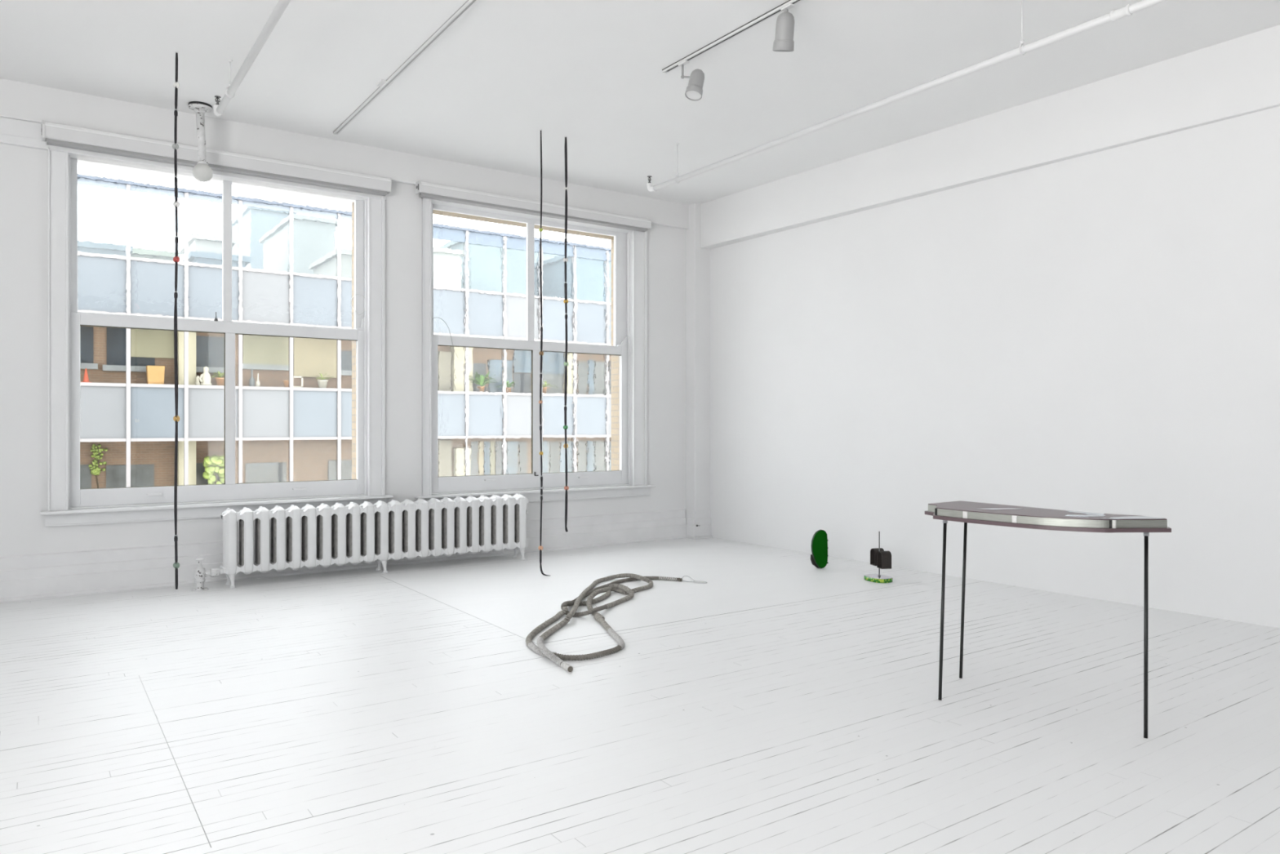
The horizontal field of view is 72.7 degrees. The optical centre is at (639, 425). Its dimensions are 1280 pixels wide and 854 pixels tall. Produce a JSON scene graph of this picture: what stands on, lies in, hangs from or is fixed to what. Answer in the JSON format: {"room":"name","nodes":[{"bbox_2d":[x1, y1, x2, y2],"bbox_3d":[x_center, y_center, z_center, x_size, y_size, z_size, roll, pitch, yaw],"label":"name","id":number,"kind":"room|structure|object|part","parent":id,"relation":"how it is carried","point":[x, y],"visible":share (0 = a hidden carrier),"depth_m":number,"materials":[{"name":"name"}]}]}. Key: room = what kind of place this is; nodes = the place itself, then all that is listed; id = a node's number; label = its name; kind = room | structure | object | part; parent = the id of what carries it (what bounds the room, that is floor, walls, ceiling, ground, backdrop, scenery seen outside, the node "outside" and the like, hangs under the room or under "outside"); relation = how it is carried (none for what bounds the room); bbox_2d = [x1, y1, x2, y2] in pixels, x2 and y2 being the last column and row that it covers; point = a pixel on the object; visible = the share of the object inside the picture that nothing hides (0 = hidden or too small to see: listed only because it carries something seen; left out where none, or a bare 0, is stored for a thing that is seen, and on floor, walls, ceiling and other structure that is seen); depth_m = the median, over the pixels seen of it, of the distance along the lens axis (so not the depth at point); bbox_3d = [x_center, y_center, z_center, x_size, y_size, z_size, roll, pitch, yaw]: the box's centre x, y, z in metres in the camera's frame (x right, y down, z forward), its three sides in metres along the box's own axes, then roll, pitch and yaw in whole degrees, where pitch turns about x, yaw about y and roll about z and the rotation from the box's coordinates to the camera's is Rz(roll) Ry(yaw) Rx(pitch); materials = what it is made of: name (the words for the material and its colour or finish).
{"room":"art gallery","nodes":[
{"label":"art gallery","id":0,"kind":"room"},
{"bbox_2d":[0,143,685,556],"bbox_3d":[-3.521,-0.625,7.410,11.100,3.850,0.215,0,0,-35],"label":"wall","id":1,"kind":"structure","parent":0,"point":[24,171],"depth_m":7.27,"materials":[{"name":"white paint"}]},
{"bbox_2d":[41,120,198,166],"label":"roller blind","id":2,"kind":"object","parent":1,"relation":"attached to","point":[95,140],"depth_m":6.74,"materials":[{"name":"white fabric"}]},
{"bbox_2d":[0,116,393,526],"bbox_3d":[-5.204,-0.753,6.170,6.920,3.043,0.325,0,0,-35],"label":"window","id":3,"kind":"structure","parent":1,"relation":"in","point":[282,382],"depth_m":7.32,"materials":[{"name":"white paint"}]},
{"bbox_3d":[-4.434,-0.729,6.625,0.128,2.753,0.050,0,0,-35],"label":"casing","id":4,"kind":"part","parent":3,"relation":"part of","materials":[{"name":"white paint"}]},
{"bbox_3d":[-3.987,-1.516,7.119,1.050,1.263,0.004,0,0,-35],"label":"glass pane","id":5,"kind":"part","parent":3,"relation":"part of","materials":[{"name":"clear glass"}]},
{"bbox_3d":[-3.954,-0.142,7.093,1.043,1.292,0.004,0,0,-35],"label":"glass pane","id":6,"kind":"part","parent":3,"relation":"part of","materials":[{"name":"clear glass"}]},
{"bbox_3d":[-5.184,-2.180,6.104,6.878,0.190,0.053,0,0,-35],"label":"head casing","id":7,"kind":"part","parent":3,"relation":"part of","materials":[{"name":"white paint"}]},
{"bbox_3d":[-3.511,-1.479,7.423,2.304,1.367,0.085,0,0,-35],"label":"sash","id":8,"kind":"part","parent":3,"relation":"part of","materials":[{"name":"white paint"}]},
{"bbox_3d":[-3.494,-0.122,7.399,2.300,1.515,0.045,0,0,-35],"label":"sash","id":9,"kind":"part","parent":3,"relation":"part of","materials":[{"name":"white paint"}]},
{"bbox_3d":[-3.073,-1.516,7.756,1.056,1.263,0.004,0,0,-35],"label":"glass pane","id":10,"kind":"part","parent":3,"relation":"part of","materials":[{"name":"clear glass"}]},
{"bbox_3d":[-3.041,-0.142,7.730,1.044,1.292,0.004,0,0,-35],"label":"glass pane","id":11,"kind":"part","parent":3,"relation":"part of","materials":[{"name":"clear glass"}]},
{"bbox_2d":[351,293,364,321],"bbox_3d":[-2.590,-1.075,7.991,0.132,0.261,0.024,0,0,-35],"label":"wire","id":12,"kind":"object","parent":3,"relation":"hanging from","point":[356,294],"visible":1,"depth_m":7.98,"materials":[{"name":"grey metal"}]},
{"bbox_3d":[-2.433,-0.729,8.016,0.147,2.753,0.057,0,0,-35],"label":"casing","id":13,"kind":"part","parent":3,"relation":"part of","materials":[{"name":"white paint"}]},
{"bbox_2d":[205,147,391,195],"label":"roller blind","id":14,"kind":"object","parent":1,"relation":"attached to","point":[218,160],"depth_m":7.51,"materials":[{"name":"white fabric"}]},
{"bbox_2d":[0,508,686,602],"bbox_3d":[-3.731,1.136,7.098,10.400,0.328,0.057,0,0,-35],"label":"baseboard","id":15,"kind":"structure","parent":1,"relation":"attached to","point":[42,575],"depth_m":7.09,"materials":[{"name":"white paint"}]},
{"bbox_2d":[0,78,688,229],"bbox_3d":[-3.720,-2.422,7.113,10.435,0.295,0.065,0,0,-35],"label":"beam","id":16,"kind":"structure","parent":1,"relation":"attached to","point":[19,100],"depth_m":7.62,"materials":[{"name":"white paint"}]},
{"bbox_2d":[414,197,655,502],"bbox_3d":[-1.042,-0.736,9.072,2.750,3.048,0.325,0,0,-35],"label":"window","id":17,"kind":"structure","parent":1,"relation":"in","point":[481,434],"depth_m":9.04,"materials":[{"name":"glass"}]},
{"bbox_3d":[-2.038,-0.753,8.295,0.086,2.843,0.050,0,0,-35],"label":"casing","id":18,"kind":"part","parent":17,"relation":"part of","materials":[{"name":"white paint"}]},
{"bbox_2d":[432,316,457,356],"bbox_3d":[-1.894,-0.855,8.469,0.270,0.386,0.016,0,0,-35],"label":"wire","id":19,"kind":"object","parent":17,"relation":"attached to","point":[436,317],"visible":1,"depth_m":8.49,"materials":[{"name":"grey metal"}]},
{"bbox_3d":[-1.605,-1.489,8.780,1.042,1.250,0.004,0,0,-35],"label":"glass pane","id":20,"kind":"part","parent":17,"relation":"part of","materials":[{"name":"clear glass"}]},
{"bbox_3d":[-1.556,-0.139,8.765,1.045,1.294,0.004,0,0,-35],"label":"glass pane","id":21,"kind":"part","parent":17,"relation":"part of","materials":[{"name":"clear glass"}]},
{"bbox_3d":[-1.116,-1.479,9.094,2.344,1.367,0.085,0,0,-35],"label":"sash","id":22,"kind":"part","parent":17,"relation":"part of","materials":[{"name":"white paint"}]},
{"bbox_3d":[-1.099,-0.112,9.069,2.340,1.535,0.045,0,0,-35],"label":"sash","id":23,"kind":"part","parent":17,"relation":"part of","materials":[{"name":"white paint"}]},
{"bbox_2d":[415,180,651,231],"bbox_3d":[-0.997,-2.224,8.923,2.669,0.135,0.111,0,0,-35],"label":"roller blind","id":24,"kind":"object","parent":17,"relation":"attached to","point":[424,189],"visible":0.99,"depth_m":8.78,"materials":[{"name":"white fabric"}]},
{"bbox_3d":[-1.005,-2.208,9.017,2.606,0.105,0.053,0,0,-35],"label":"head casing","id":25,"kind":"part","parent":17,"relation":"part of","materials":[{"name":"white paint"}]},
{"bbox_3d":[-0.700,-1.489,9.411,1.026,1.250,0.004,0,0,-35],"label":"glass pane","id":26,"kind":"part","parent":17,"relation":"part of","materials":[{"name":"clear glass"}]},
{"bbox_3d":[-0.630,-0.139,9.411,0.999,1.294,0.004,0,0,-35],"label":"glass pane","id":27,"kind":"part","parent":17,"relation":"part of","materials":[{"name":"clear glass"}]},
{"bbox_3d":[-0.007,-0.753,9.707,0.180,2.843,0.057,0,0,-35],"label":"casing","id":28,"kind":"part","parent":17,"relation":"part of","materials":[{"name":"white paint"}]},
{"bbox_2d":[685,203,710,511],"bbox_3d":[0.734,-0.635,10.155,0.380,3.870,0.180,0,0,-35],"label":"column","id":29,"kind":"structure","parent":1,"relation":"attached to","point":[697,258],"depth_m":10.04,"materials":[{"name":"white paint"}]},
{"bbox_2d":[685,509,712,538],"bbox_3d":[0.672,1.140,10.083,0.278,0.320,0.213,0,0,-35],"label":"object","id":30,"kind":"structure","parent":1,"relation":"attached to","point":[702,518],"depth_m":10.02,"materials":[{"name":"white paint"}]},
{"bbox_2d":[0,537,1279,853],"bbox_3d":[-0.078,1.450,2.384,11.600,0.300,13.000,0,0,-35],"label":"floor","id":31,"kind":"structure","parent":0,"point":[779,702],"depth_m":3.92,"materials":[{"name":"white wood"}]},
{"bbox_2d":[191,493,528,591],"bbox_3d":[-2.326,0.985,7.717,2.976,0.630,0.225,0,0,-35],"label":"radiator","id":32,"kind":"object","parent":31,"relation":"on","point":[339,535],"visible":1,"depth_m":7.59,"materials":[{"name":"white metal"}]},
{"bbox_2d":[525,573,707,671],"bbox_3d":[-0.263,1.258,5.997,0.880,0.096,2.793,0,0,17],"label":"hose","id":33,"kind":"object","parent":31,"relation":"on","point":[615,586],"visible":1,"depth_m":5.89,"materials":[{"name":"metal"}]},
{"bbox_2d":[810,529,827,568],"bbox_3d":[1.622,1.122,7.901,0.161,0.352,0.063,0,0,-18],"label":"sculpture","id":34,"kind":"object","parent":31,"relation":"on","point":[819,557],"visible":1,"depth_m":7.87,"materials":[{"name":"plastic"}]},
{"bbox_2d":[864,531,892,582],"bbox_3d":[1.995,1.094,7.279,0.177,0.412,0.236,0,0,-26],"label":"sculpture","id":35,"kind":"object","parent":31,"relation":"on","point":[879,557],"visible":1,"depth_m":7.26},
{"bbox_2d":[864,573,892,578],"bbox_3d":[1.995,1.266,7.279,0.179,0.003,0.235,0,0,-35],"label":"mirror","id":36,"kind":"object","parent":35,"relation":"on","point":[869,575],"depth_m":7.26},
{"bbox_3d":[2.004,1.077,7.279,0.009,0.377,0.009,0,0,40],"label":"rod","id":37,"kind":"part","parent":35,"relation":"part of","materials":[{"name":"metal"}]},
{"bbox_2d":[924,500,1171,738],"bbox_3d":[1.794,0.850,4.032,0.535,0.902,1.086,0,0,-35],"label":"side table","id":38,"kind":"object","parent":31,"relation":"on","point":[965,512],"visible":1,"depth_m":3.88,"materials":[{"name":"silver metal"}]},
{"bbox_3d":[1.453,0.877,4.174,0.015,0.849,0.151,0,0,29],"label":"leg","id":39,"kind":"part","parent":38,"relation":"part of","materials":[{"name":"black paint"}]},
{"bbox_3d":[1.661,0.877,4.465,0.042,0.847,0.015,0,0,37],"label":"leg","id":40,"kind":"part","parent":38,"relation":"part of","materials":[{"name":"black paint"}]},
{"bbox_3d":[1.530,0.421,4.084,0.010,0.032,0.022,0,0,-35],"label":"joint plate","id":41,"kind":"part","parent":38,"relation":"part of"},
{"bbox_3d":[1.680,0.421,3.896,0.010,0.032,0.022,0,0,-35],"label":"joint plate","id":42,"kind":"part","parent":38,"relation":"part of","materials":[{"name":"silver metal"}]},
{"bbox_3d":[2.017,0.420,3.700,0.010,0.034,0.014,0,0,-35],"label":"joint plate","id":43,"kind":"part","parent":38,"relation":"part of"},
{"bbox_3d":[2.140,0.877,3.677,0.015,0.849,0.162,0,0,31],"label":"leg","id":44,"kind":"part","parent":38,"relation":"part of","materials":[{"name":"black paint"}]},
{"bbox_2d":[0,0,1279,204],"bbox_3d":[-0.078,-2.725,2.384,11.600,0.350,13.000,0,0,-35],"label":"ceiling","id":45,"kind":"structure","parent":0,"point":[589,73],"depth_m":6.17,"materials":[{"name":"white paint"}]},
{"bbox_2d":[172,51,180,589],"bbox_3d":[-3.167,-0.715,5.936,0.051,3.670,0.031,0,0,9],"label":"cord","id":46,"kind":"object","parent":45,"relation":"hanging from","point":[176,418],"visible":1,"depth_m":5.93,"materials":[{"name":"black fabric"}]},
{"bbox_3d":[-3.168,-0.715,5.935,0.027,3.670,0.025,0,0,-35],"label":"cord","id":47,"kind":"part","parent":46,"relation":"part of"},
{"bbox_2d":[187,101,213,182],"bbox_3d":[-3.502,-2.245,6.926,0.175,0.610,0.174,0,0,-35],"label":"pendant light","id":48,"kind":"object","parent":45,"relation":"hanging from","point":[202,171],"visible":1,"depth_m":6.90,"materials":[{"name":"white paint"}]},
{"bbox_3d":[-3.503,-2.295,6.925,0.085,0.446,0.080,0,0,-35],"label":"stem","id":49,"kind":"part","parent":48,"relation":"part of","materials":[{"name":"white paint"}]},
{"bbox_3d":[-3.484,-2.013,6.926,0.146,0.146,0.146,0,0,-35],"label":"globe","id":50,"kind":"part","parent":48,"relation":"part of","materials":[{"name":"white glass"}]},
{"bbox_2d":[213,0,290,116],"bbox_3d":[-0.036,-2.418,2.018,0.065,0.264,10.951,0,0,-35],"label":"pipe","id":51,"kind":"object","parent":45,"relation":"attached to","point":[219,108],"visible":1,"depth_m":5.48,"materials":[{"name":"white metal"}]},
{"bbox_2d":[333,0,478,134],"bbox_3d":[0.579,-2.541,2.916,0.085,0.020,11.321,0,0,-35],"label":"track","id":52,"kind":"object","parent":45,"relation":"attached to","point":[383,84],"visible":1,"depth_m":6.07,"materials":[{"name":"white metal"}]},
{"bbox_3d":[-1.903,-2.544,6.475,0.085,0.012,0.120,0,0,-35],"label":"feed plate","id":53,"kind":"part","parent":52,"relation":"part of","materials":[{"name":"white metal"}]},
{"bbox_2d":[537,128,548,575],"bbox_3d":[-0.825,-0.626,7.498,0.106,3.848,0.026,0,0,2],"label":"cord","id":54,"kind":"object","parent":45,"relation":"hanging from","point":[541,353],"visible":1,"depth_m":7.49,"materials":[{"name":"black metal"}]},
{"bbox_2d":[563,136,568,532],"bbox_3d":[-0.653,-0.804,7.679,0.052,3.493,0.031,0,0,1],"label":"cord","id":55,"kind":"object","parent":45,"relation":"hanging from","point":[566,188],"visible":1,"depth_m":7.67,"materials":[{"name":"black metal"}]},
{"bbox_2d":[662,0,802,73],"bbox_3d":[2.643,-2.541,2.831,0.041,0.020,8.422,0,0,-36],"label":"track","id":56,"kind":"object","parent":45,"relation":"attached to","point":[775,11],"visible":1,"depth_m":5.65,"materials":[{"name":"white metal"}]},
{"bbox_2d":[678,60,704,101],"bbox_3d":[0.365,-2.395,6.045,0.152,0.271,0.186,0,0,-35],"label":"spotlight","id":57,"kind":"object","parent":56,"relation":"attached to","point":[694,91],"visible":1,"depth_m":6.00,"materials":[{"name":"white metal"}]},
{"bbox_3d":[0.298,-2.471,6.074,0.026,0.098,0.026,0,0,-35],"label":"stem","id":58,"kind":"part","parent":57,"relation":"part of","materials":[{"name":"white metal"}]},
{"bbox_2d":[772,3,794,51],"bbox_3d":[0.875,-2.404,5.305,0.130,0.253,0.184,0,0,8],"label":"spotlight","id":59,"kind":"object","parent":56,"relation":"attached to","point":[784,28],"visible":1,"depth_m":5.26,"materials":[{"name":"white metal"}]},
{"bbox_2d":[646,0,1167,191],"bbox_3d":[3.113,-2.370,3.950,0.065,0.360,10.519,0,0,-35],"label":"pipe","id":60,"kind":"object","parent":45,"relation":"attached to","point":[1114,15],"visible":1,"depth_m":5.58,"materials":[{"name":"white metal"}]},
{"bbox_2d":[710,106,1279,627],"bbox_3d":[4.411,-0.625,5.514,0.657,3.850,12.400,0,0,-35],"label":"wall","id":61,"kind":"structure","parent":0,"point":[1098,331],"depth_m":6.89,"materials":[{"name":"white paint"}]},
{"bbox_2d":[700,24,1279,248],"bbox_3d":[4.348,-2.308,5.237,0.160,0.525,12.034,0,0,-37],"label":"beam","id":62,"kind":"structure","parent":61,"relation":"attached to","point":[1240,76],"depth_m":6.87,"materials":[{"name":"white paint"}]}
]}

